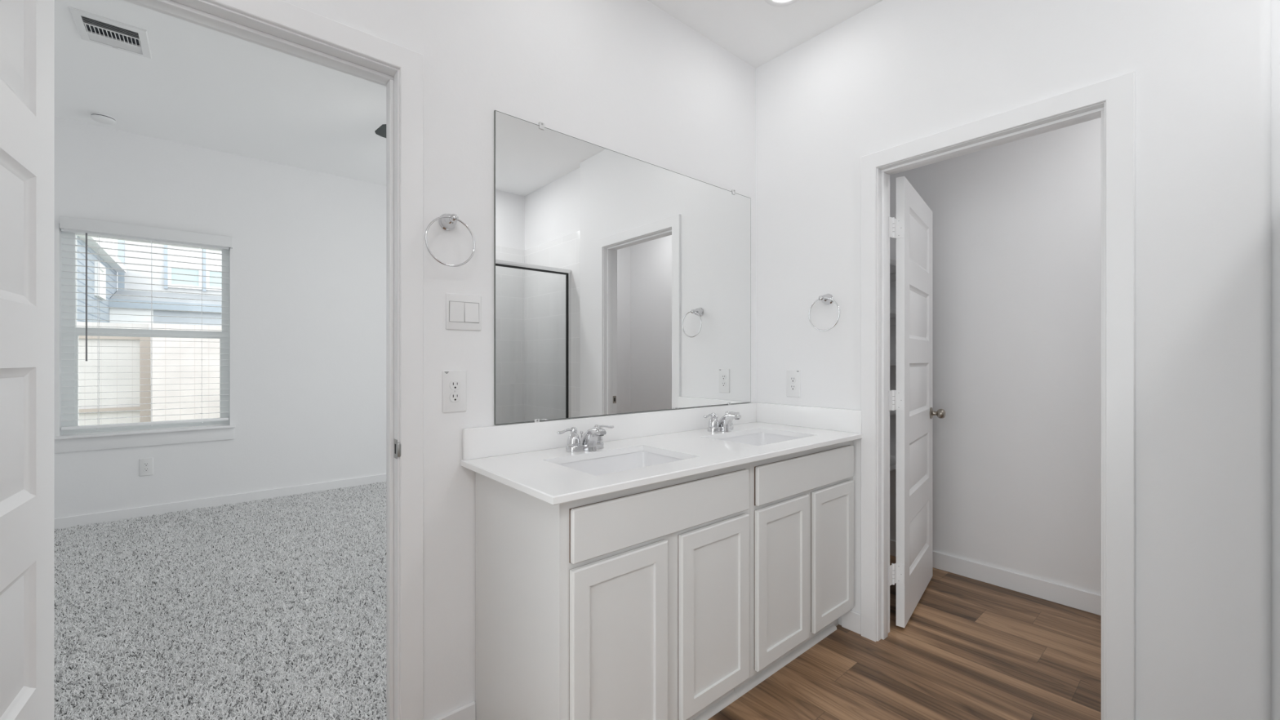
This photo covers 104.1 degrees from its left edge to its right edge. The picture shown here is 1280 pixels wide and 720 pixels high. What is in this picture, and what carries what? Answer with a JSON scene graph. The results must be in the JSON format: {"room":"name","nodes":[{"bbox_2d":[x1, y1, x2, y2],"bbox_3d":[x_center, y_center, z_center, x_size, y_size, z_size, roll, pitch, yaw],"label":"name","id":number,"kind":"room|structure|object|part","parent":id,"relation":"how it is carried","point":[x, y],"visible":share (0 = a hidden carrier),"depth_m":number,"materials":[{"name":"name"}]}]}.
{"room":"bathroom","nodes":[
{"label":"bathroom","id":0,"kind":"room"},
{"bbox_2d":[54,117,386,518],"bbox_3d":[-2.295,-0.265,5.290,6.000,3.160,0.160,0,0,-41],"label":"wall","id":1,"kind":"structure","parent":0,"point":[308,254],"depth_m":4.33,"materials":[{"name":"white paint"}]},
{"bbox_2d":[54,231,235,453],"bbox_3d":[-3.836,-0.162,3.923,1.008,1.647,0.190,0,0,-41],"label":"window","id":2,"kind":"structure","parent":1,"relation":"in","point":[69,441],"depth_m":3.77,"materials":[{"name":"white plastic"}]},
{"bbox_3d":[-3.813,0.553,3.897,1.008,0.018,0.120,0,0,-41],"label":"sill","id":3,"kind":"part","parent":2,"relation":"part of","materials":[{"name":"white paint"}]},
{"bbox_2d":[59,215,232,430],"bbox_3d":[-3.799,-0.258,3.895,0.956,1.540,0.124,0,0,-41],"label":"window blinds","id":4,"kind":"object","parent":2,"relation":"attached to","point":[67,224],"visible":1,"depth_m":3.83,"materials":[{"name":"white plastic"}]},
{"bbox_3d":[-4.047,-0.227,3.729,0.002,1.416,0.053,0,0,-41],"label":"ladder cord","id":5,"kind":"part","parent":4,"relation":"part of","materials":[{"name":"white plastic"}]},
{"bbox_3d":[-3.831,0.492,3.914,0.932,0.022,0.054,0,0,-41],"label":"rail","id":6,"kind":"part","parent":4,"relation":"part of","materials":[{"name":"white"}]},
{"bbox_3d":[-3.831,-0.227,3.914,0.002,1.416,0.053,0,0,-41],"label":"ladder cord","id":7,"kind":"part","parent":4,"relation":"part of","materials":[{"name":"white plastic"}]},
{"bbox_3d":[-3.866,-0.215,3.966,0.829,0.060,0.045,0,0,-41],"label":"meeting rail","id":8,"kind":"part","parent":2,"relation":"part of","materials":[{"name":"white plastic"}]},
{"bbox_3d":[-3.868,0.170,3.968,0.829,0.710,0.040,0,0,-41],"label":"sash","id":9,"kind":"part","parent":2,"relation":"part of","materials":[{"name":"white plastic"}]},
{"bbox_2d":[139,457,153,476],"bbox_3d":[-3.826,0.825,3.867,0.077,0.136,0.008,0,0,-41],"label":"outlet","id":10,"kind":"object","parent":1,"relation":"attached to","point":[146,464],"visible":1,"depth_m":3.87,"materials":[{"name":"white plastic"}]},
{"bbox_2d":[142,467,149,471],"bbox_3d":[-3.825,0.845,3.865,0.034,0.028,0.003,0,0,-41],"label":"receptacle","id":11,"kind":"object","parent":10,"relation":"attached to","point":[144,469],"depth_m":3.86,"materials":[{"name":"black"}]},
{"bbox_2d":[54,473,386,529],"bbox_3d":[-2.219,1.171,5.240,5.750,0.087,0.014,0,0,-41],"label":"baseboard","id":12,"kind":"structure","parent":1,"relation":"attached to","point":[127,513],"depth_m":4.09,"materials":[{"name":"white paint"}]},
{"bbox_2d":[54,0,386,186],"bbox_3d":[-1.091,-1.790,3.885,6.000,0.100,3.880,0,0,-41],"label":"ceiling","id":13,"kind":"structure","parent":0,"point":[201,86],"depth_m":3.27,"materials":[{"name":"white paint"}]},
{"bbox_2d":[89,111,116,124],"bbox_3d":[-3.825,-1.720,3.557,0.128,0.040,0.128,0,0,-41],"label":"smoke detector","id":14,"kind":"object","parent":13,"relation":"attached to","point":[100,117],"visible":1,"depth_m":3.53,"materials":[{"name":"white plastic"}]},
{"bbox_2d":[68,6,151,58],"bbox_3d":[-2.808,-1.734,2.661,0.274,0.013,0.320,0,0,-41],"label":"ceiling vent","id":15,"kind":"object","parent":13,"relation":"in","point":[92,28],"visible":1,"depth_m":2.65,"materials":[{"name":"white plastic"}]},
{"bbox_2d":[374,124,386,137],"bbox_3d":[-1.166,-1.448,3.504,1.296,0.585,1.258,0,0,-41],"label":"ceiling fan","id":16,"kind":"object","parent":13,"relation":"hanging from","point":[381,131],"visible":0.02,"depth_m":3.02,"materials":[{"name":"grey metal"}]},
{"bbox_2d":[281,0,755,719],"bbox_3d":[0.131,-0.265,2.305,6.200,3.160,0.110,0,0,-41],"label":"wall","id":17,"kind":"structure","parent":0,"point":[628,77],"depth_m":1.67,"materials":[{"name":"white paint"}]},
{"bbox_2d":[0,0,54,719],"bbox_3d":[-1.029,0.174,0.753,0.175,2.054,0.705,0,0,-37],"label":"door","id":18,"kind":"structure","parent":17,"relation":"in","point":[27,27],"depth_m":0.94,"materials":[{"name":"white paint"}]},
{"bbox_2d":[123,0,423,719],"bbox_3d":[-1.034,0.138,1.305,0.855,2.154,0.144,0,0,-41],"label":"door frame","id":19,"kind":"structure","parent":17,"relation":"attached to","point":[279,25],"depth_m":1.50,"materials":[{"name":"white paint"}]},
{"bbox_3d":[-0.737,0.267,1.506,0.003,0.057,0.029,0,0,-41],"label":"strike plate","id":20,"kind":"part","parent":19,"relation":"part of","materials":[{"name":"silver metal"}]},
{"bbox_2d":[424,213,475,266],"bbox_3d":[-0.599,-0.379,1.557,0.155,0.178,0.076,0,0,-41],"label":"towel ring","id":21,"kind":"object","parent":17,"relation":"attached to","point":[446,221],"visible":1,"depth_m":1.55,"materials":[{"name":"silver metal"}]},
{"bbox_2d":[442,369,466,413],"bbox_3d":[-0.596,0.099,1.605,0.077,0.136,0.008,0,0,-41],"label":"outlet","id":22,"kind":"object","parent":17,"relation":"attached to","point":[454,381],"visible":1,"depth_m":1.60,"materials":[{"name":"white plastic"}]},
{"bbox_2d":[449,392,460,402],"bbox_3d":[-0.594,0.118,1.603,0.036,0.029,0.001,0,0,-41],"label":"receptacle","id":23,"kind":"object","parent":22,"relation":"attached to","point":[454,397],"depth_m":1.60,"materials":[{"name":"white plastic"}]},
{"bbox_2d":[449,380,460,390],"bbox_3d":[-0.594,0.080,1.603,0.036,0.029,0.001,0,0,-41],"label":"receptacle","id":24,"kind":"object","parent":22,"relation":"attached to","point":[454,384],"depth_m":1.60,"materials":[{"name":"white plastic"}]},
{"bbox_2d":[433,701,475,719],"bbox_3d":[-0.607,1.170,1.592,0.167,0.090,0.013,0,0,-41],"label":"baseboard","id":25,"kind":"structure","parent":17,"relation":"attached to","point":[468,712],"depth_m":1.61,"materials":[{"name":"white paint"}]},
{"bbox_2d":[445,293,481,330],"bbox_3d":[-0.572,-0.157,1.624,0.117,0.117,0.010,0,0,-41],"label":"light switch","id":26,"kind":"object","parent":17,"relation":"attached to","point":[463,312],"visible":1,"depth_m":1.62,"materials":[{"name":"white plastic"}]},
{"bbox_2d":[462,402,756,460],"bbox_3d":[0.024,0.272,2.127,1.572,0.100,0.020,0,0,-41],"label":"backsplash","id":27,"kind":"structure","parent":17,"relation":"attached to","point":[477,442],"depth_m":1.91,"materials":[{"name":"white stone"}]},
{"bbox_2d":[493,110,751,425],"bbox_3d":[0.043,-0.320,2.150,1.410,1.082,0.012,0,0,-41],"label":"wall mirror","id":28,"kind":"object","parent":17,"relation":"attached to","point":[622,282],"visible":1,"depth_m":2.00,"materials":[{"name":"grey mirror"}]},
{"bbox_2d":[889,454,896,471],"bbox_3d":[1.179,0.627,2.866,0.916,0.075,0.398,0,0,-41],"label":"closet shelf","id":29,"kind":"object","parent":17,"relation":"attached to","point":[892,458],"visible":0.02,"depth_m":2.89,"materials":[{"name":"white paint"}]},
{"bbox_2d":[889,409,896,417],"bbox_3d":[1.179,0.316,2.866,0.916,0.075,0.398,0,0,-41],"label":"closet shelf","id":30,"kind":"object","parent":17,"relation":"attached to","point":[892,413],"visible":0.02,"depth_m":2.84,"materials":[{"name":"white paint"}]},
{"bbox_2d":[647,0,882,68],"bbox_3d":[0.193,-1.600,0.435,3.860,0.100,2.810,0,0,-41],"label":"ceiling","id":31,"kind":"structure","parent":0,"point":[757,32],"depth_m":2.27,"materials":[{"name":"white paint"}]},
{"bbox_2d":[764,0,799,6],"bbox_3d":[0.609,-1.547,2.089,0.186,0.006,0.186,0,0,-41],"label":"recessed light","id":32,"kind":"object","parent":31,"relation":"in","point":[773,2],"visible":1,"depth_m":2.15,"materials":[{"name":"white paint"}]},
{"bbox_2d":[707,555,1101,719],"bbox_3d":[0.540,1.275,0.769,4.820,0.120,2.865,0,0,-41],"label":"floor","id":33,"kind":"structure","parent":0,"point":[969,649],"depth_m":1.96,"materials":[{"name":"wood"}]},
{"bbox_2d":[475,462,750,719],"bbox_3d":[-0.073,0.780,1.694,0.774,0.870,0.545,0,0,-41],"label":"vanity cabinet","id":34,"kind":"object","parent":33,"relation":"on","point":[633,603],"visible":0.9,"depth_m":1.45,"materials":[{"name":"white paint"}]},
{"bbox_3d":[-0.047,0.814,1.367,0.332,0.566,0.016,0,0,-41],"label":"door","id":35,"kind":"part","parent":34,"relation":"part of","materials":[{"name":"white paint"}]},
{"bbox_3d":[-0.049,0.814,1.369,0.234,0.468,0.005,0,0,-41],"label":"door panel","id":36,"kind":"part","parent":34,"relation":"part of","materials":[{"name":"white paint"}]},
{"bbox_3d":[0.100,0.446,1.494,0.720,0.139,0.016,0,0,-41],"label":"drawer","id":37,"kind":"part","parent":34,"relation":"part of","materials":[{"name":"white paint"}]},
{"bbox_2d":[460,402,862,505],"bbox_3d":[0.204,0.283,1.913,1.576,0.122,0.579,0,0,-41],"label":"countertop","id":38,"kind":"structure","parent":34,"relation":"on","point":[526,458],"depth_m":1.81,"materials":[{"name":"white stone"}]},
{"bbox_2d":[556,424,613,452],"bbox_3d":[-0.193,0.279,1.803,0.168,0.086,0.186,0,0,8],"label":"faucet","id":39,"kind":"object","parent":38,"relation":"on","point":[592,440],"visible":1,"depth_m":1.76,"materials":[{"name":"silver metal"}]},
{"bbox_3d":[-0.262,0.248,1.748,0.014,0.016,0.071,0,0,42],"label":"lever","id":40,"kind":"part","parent":39,"relation":"part of","materials":[{"name":"silver metal"}]},
{"bbox_3d":[-0.170,0.279,1.776,0.042,0.086,0.132,0,0,-41],"label":"spout","id":41,"kind":"part","parent":39,"relation":"part of","materials":[{"name":"silver metal"}]},
{"bbox_3d":[-0.128,0.248,1.863,0.071,0.016,0.014,0,0,-33],"label":"lever","id":42,"kind":"part","parent":39,"relation":"part of","materials":[{"name":"silver metal"}]},
{"bbox_2d":[559,450,682,475],"bbox_3d":[-0.056,0.410,1.645,0.478,0.131,0.344,0,0,-41],"label":"sink","id":43,"kind":"object","parent":38,"relation":"in","point":[618,463],"visible":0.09,"depth_m":1.81,"materials":[{"name":"white ceramic"}]},
{"bbox_2d":[703,411,741,431],"bbox_3d":[0.377,0.279,2.291,0.168,0.086,0.186,0,0,8],"label":"faucet","id":44,"kind":"object","parent":38,"relation":"on","point":[725,424],"visible":1,"depth_m":2.25,"materials":[{"name":"silver metal"}]},
{"bbox_3d":[0.307,0.248,2.237,0.014,0.016,0.071,0,0,42],"label":"lever","id":45,"kind":"part","parent":44,"relation":"part of","materials":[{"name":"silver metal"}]},
{"bbox_3d":[0.400,0.279,2.264,0.042,0.086,0.132,0,0,-41],"label":"spout","id":46,"kind":"part","parent":44,"relation":"part of","materials":[{"name":"silver metal"}]},
{"bbox_2d":[717,432,801,445],"bbox_3d":[0.513,0.410,2.132,0.478,0.131,0.344,0,0,-41],"label":"sink","id":47,"kind":"object","parent":38,"relation":"in","point":[759,438],"visible":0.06,"depth_m":2.33,"materials":[{"name":"white ceramic"}]},
{"bbox_3d":[0.248,0.814,1.621,0.330,0.566,0.016,0,0,-41],"label":"door","id":48,"kind":"part","parent":34,"relation":"part of","materials":[{"name":"white paint"}]},
{"bbox_3d":[0.053,1.206,1.547,0.774,0.018,0.016,0,0,-41],"label":"shoe moulding","id":49,"kind":"part","parent":34,"relation":"part of","materials":[{"name":"white paint"}]},
{"bbox_3d":[0.246,0.814,1.623,0.232,0.468,0.005,0,0,-41],"label":"door panel","id":50,"kind":"part","parent":34,"relation":"part of","materials":[{"name":"white paint"}]},
{"bbox_2d":[733,440,853,697],"bbox_3d":[0.507,0.780,2.191,0.752,0.870,0.545,0,0,-41],"label":"vanity cabinet","id":51,"kind":"object","parent":33,"relation":"on","point":[802,504],"visible":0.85,"depth_m":1.93,"materials":[{"name":"white paint"}]},
{"bbox_3d":[0.537,0.814,1.869,0.332,0.566,0.016,0,0,-41],"label":"door","id":52,"kind":"part","parent":51,"relation":"part of","materials":[{"name":"white paint"}]},
{"bbox_3d":[0.536,0.814,1.870,0.234,0.468,0.005,0,0,-41],"label":"door panel","id":53,"kind":"part","parent":51,"relation":"part of","materials":[{"name":"white paint"}]},
{"bbox_3d":[0.616,1.206,2.029,0.708,0.018,0.016,0,0,-41],"label":"shoe moulding","id":54,"kind":"part","parent":51,"relation":"part of","materials":[{"name":"white paint"}]},
{"bbox_3d":[0.678,0.446,1.989,0.703,0.139,0.016,0,0,-41],"label":"drawer","id":55,"kind":"part","parent":51,"relation":"part of","materials":[{"name":"white paint"}]},
{"bbox_3d":[0.821,0.814,2.112,0.327,0.566,0.016,0,0,-41],"label":"door","id":56,"kind":"part","parent":51,"relation":"part of","materials":[{"name":"white paint"}]},
{"bbox_3d":[0.819,0.814,2.114,0.229,0.468,0.005,0,0,-41],"label":"door panel","id":57,"kind":"part","parent":51,"relation":"part of","materials":[{"name":"white paint"}]},
{"bbox_2d":[889,117,1101,595],"bbox_3d":[2.219,-0.015,2.436,0.100,2.660,2.410,0,0,-41],"label":"wall","id":58,"kind":"structure","parent":0,"point":[1017,224],"depth_m":2.63,"materials":[{"name":"white paint"}]},
{"bbox_2d":[889,258,896,281],"bbox_3d":[1.179,-0.531,2.866,0.916,0.075,0.398,0,0,-41],"label":"closet shelf","id":59,"kind":"object","parent":58,"relation":"attached to","point":[892,263],"visible":0.02,"depth_m":2.99,"materials":[{"name":"white paint"}]},
{"bbox_2d":[889,307,896,325],"bbox_3d":[1.179,-0.257,2.866,0.916,0.075,0.398,0,0,-41],"label":"closet shelf","id":60,"kind":"object","parent":58,"relation":"attached to","point":[892,311],"visible":0.02,"depth_m":3.04,"materials":[{"name":"white paint"}]},
{"bbox_2d":[889,360,896,372],"bbox_3d":[1.179,0.035,2.866,0.916,0.075,0.398,0,0,-41],"label":"closet shelf","id":61,"kind":"object","parent":58,"relation":"attached to","point":[892,362],"visible":0.02,"depth_m":3.07,"materials":[{"name":"white paint"}]},
{"bbox_2d":[889,539,1101,615],"bbox_3d":[1.822,1.167,2.161,0.860,0.097,2.310,0,0,-41],"label":"baseboard","id":62,"kind":"structure","parent":58,"relation":"attached to","point":[1068,596],"depth_m":2.61,"materials":[{"name":"white paint"}]},
{"bbox_2d":[755,0,1271,719],"bbox_3d":[1.209,-0.117,2.039,0.110,2.865,1.698,0,0,-41],"label":"wall","id":63,"kind":"structure","parent":0,"point":[894,73],"depth_m":1.54,"materials":[{"name":"white paint"}]},
{"bbox_2d":[786,369,800,397],"bbox_3d":[0.760,0.114,2.473,0.008,0.136,0.077,0,0,-41],"label":"outlet","id":64,"kind":"object","parent":63,"relation":"attached to","point":[793,376],"visible":1,"depth_m":2.47,"materials":[{"name":"white plastic"}]},
{"bbox_2d":[790,384,795,390],"bbox_3d":[0.758,0.134,2.471,0.003,0.028,0.034,0,0,-41],"label":"receptacle","id":65,"kind":"object","parent":64,"relation":"attached to","point":[793,387],"depth_m":2.47,"materials":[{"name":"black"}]},
{"bbox_2d":[790,376,795,382],"bbox_3d":[0.758,0.095,2.471,0.003,0.029,0.036,0,0,-41],"label":"receptacle","id":66,"kind":"object","parent":64,"relation":"attached to","point":[793,379],"depth_m":2.47,"materials":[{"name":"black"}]},
{"bbox_2d":[808,293,839,331],"bbox_3d":[0.861,-0.224,2.303,0.076,0.178,0.155,0,0,-41],"label":"towel ring","id":67,"kind":"object","parent":63,"relation":"attached to","point":[828,299],"visible":1,"depth_m":2.30,"materials":[{"name":"silver metal"}]},
{"bbox_2d":[841,609,861,634],"bbox_3d":[0.952,1.170,2.245,0.013,0.090,0.090,0,0,-41],"label":"baseboard","id":68,"kind":"structure","parent":63,"relation":"attached to","point":[851,620],"depth_m":2.23,"materials":[{"name":"white paint"}]},
{"bbox_2d":[888,176,945,627],"bbox_3d":[1.377,0.186,2.498,0.175,2.029,0.762,0,0,39],"label":"door","id":69,"kind":"structure","parent":63,"relation":"in","point":[912,228],"depth_m":2.38,"materials":[{"name":"white paint"}]},
{"bbox_3d":[1.619,0.288,2.710,0.070,0.064,0.064,0,0,39],"label":"knob","id":70,"kind":"part","parent":69,"relation":"part of","materials":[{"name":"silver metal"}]},
{"bbox_2d":[861,71,1134,719],"bbox_3d":[1.309,0.158,1.923,0.142,2.114,0.862,0,0,-41],"label":"door frame","id":71,"kind":"structure","parent":63,"relation":"attached to","point":[1112,100],"depth_m":1.63,"materials":[{"name":"white paint"}]},
{"bbox_3d":[1.357,0.158,1.964,0.016,2.114,0.862,0,0,-41],"label":"casing","id":72,"kind":"part","parent":71,"relation":"part of","materials":[{"name":"white paint"}]},
{"bbox_2d":[1271,0,1279,719],"bbox_3d":[2.162,-0.117,1.005,0.110,2.865,1.112,0,0,-41],"label":"wall","id":73,"kind":"structure","parent":0,"point":[1275,4],"depth_m":1.38,"materials":[{"name":"white paint"}]},
{"bbox_3d":[-1.073,1.277,3.864,6.000,0.116,3.935,0,0,-41],"label":"floor","id":74,"kind":"structure","parent":0,"visible":0},
{"bbox_2d":[54,480,386,719],"bbox_3d":[-1.924,1.215,3.063,3.335,0.001,3.676,0,0,-41],"label":"carpet","id":75,"kind":"object","parent":74,"relation":"on","point":[274,608],"visible":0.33,"depth_m":2.38,"materials":[{"name":"grey carpet"}]},
{"label":"outside","id":76,"kind":"structure","parent":0,"visible":0},
{"bbox_3d":[-11.616,1.690,13.553,28.000,0.150,24.300,0,0,-41],"label":"yard","id":77,"kind":"structure","parent":76,"visible":0},
{"bbox_2d":[76,235,126,322],"bbox_3d":[-9.718,-0.485,6.283,4.220,4.200,3.690,0,0,-41],"label":"house","id":78,"kind":"structure","parent":77,"relation":"on","point":[95,317],"depth_m":7.23,"materials":[{"name":"blue"}]},
{"bbox_3d":[-8.120,-1.205,7.488,0.014,0.320,0.420,0,0,-41],"label":"pane","id":79,"kind":"part","parent":78,"relation":"part of","materials":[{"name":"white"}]},
{"bbox_2d":[76,321,151,434],"bbox_3d":[-7.861,0.565,5.465,3.575,2.100,0.110,0,0,-41],"label":"fence","id":80,"kind":"object","parent":77,"relation":"on","point":[135,375],"visible":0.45,"depth_m":6.44,"materials":[{"name":"brown wood"}]},
{"bbox_3d":[-7.884,-0.300,5.465,3.540,0.050,0.040,0,0,-41],"label":"rail","id":81,"kind":"part","parent":80,"relation":"part of","materials":[{"name":"beige wood"}]},
{"bbox_3d":[-7.884,0.635,5.465,3.540,0.050,0.040,0,0,-41],"label":"rail","id":82,"kind":"part","parent":80,"relation":"part of","materials":[{"name":"beige wood"}]},
{"bbox_3d":[-6.534,0.615,6.589,0.095,2.000,0.090,0,0,-41],"label":"post","id":83,"kind":"part","parent":80,"relation":"part of","materials":[{"name":"beige wood"}]},
{"bbox_2d":[108,240,222,329],"bbox_3d":[-8.312,-1.685,12.618,6.400,6.600,6.020,0,0,-41],"label":"house","id":84,"kind":"structure","parent":77,"relation":"on","point":[140,319],"depth_m":9.21,"materials":[{"name":"white"}]},
{"bbox_3d":[-9.405,-2.985,9.040,0.085,4.000,0.029,0,0,-41],"label":"corner trim","id":85,"kind":"part","parent":84,"relation":"part of","materials":[{"name":"grey"}]},
{"bbox_3d":[-8.949,-1.815,9.421,0.050,0.920,0.044,0,0,-41],"label":"window trim","id":86,"kind":"part","parent":84,"relation":"part of","materials":[{"name":"grey"}]},
{"bbox_2d":[171,245,199,266],"bbox_3d":[-8.753,-1.995,9.606,0.389,0.360,0.019,0,0,-41],"label":"shade","id":87,"kind":"object","parent":84,"relation":"hanging from","point":[190,260],"depth_m":9.59,"materials":[{"name":"white"}]},
{"bbox_3d":[-8.753,-1.605,9.606,0.389,0.320,0.019,0,0,-41],"label":"pane","id":88,"kind":"part","parent":84,"relation":"part of","materials":[{"name":"grey"}]},
{"bbox_3d":[-8.535,-1.815,9.776,0.050,0.920,0.044,0,0,-41],"label":"window trim","id":89,"kind":"part","parent":84,"relation":"part of","materials":[{"name":"grey"}]},
{"bbox_2d":[209,249,222,269],"bbox_3d":[-8.339,-1.995,9.960,0.389,0.360,0.019,0,0,-41],"label":"shade","id":90,"kind":"object","parent":84,"relation":"hanging from","point":[211,255],"depth_m":9.89,"materials":[{"name":"white"}]},
{"bbox_3d":[-8.339,-1.605,9.960,0.389,0.320,0.019,0,0,-41],"label":"pane","id":91,"kind":"part","parent":84,"relation":"part of","materials":[{"name":"grey"}]},
{"bbox_2d":[151,323,222,429],"bbox_3d":[-4.452,0.573,7.814,4.590,2.085,0.060,0,0,-41],"label":"fence","id":92,"kind":"object","parent":77,"relation":"on","point":[195,350],"visible":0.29,"depth_m":6.50,"materials":[{"name":"brown wood"}]}
]}

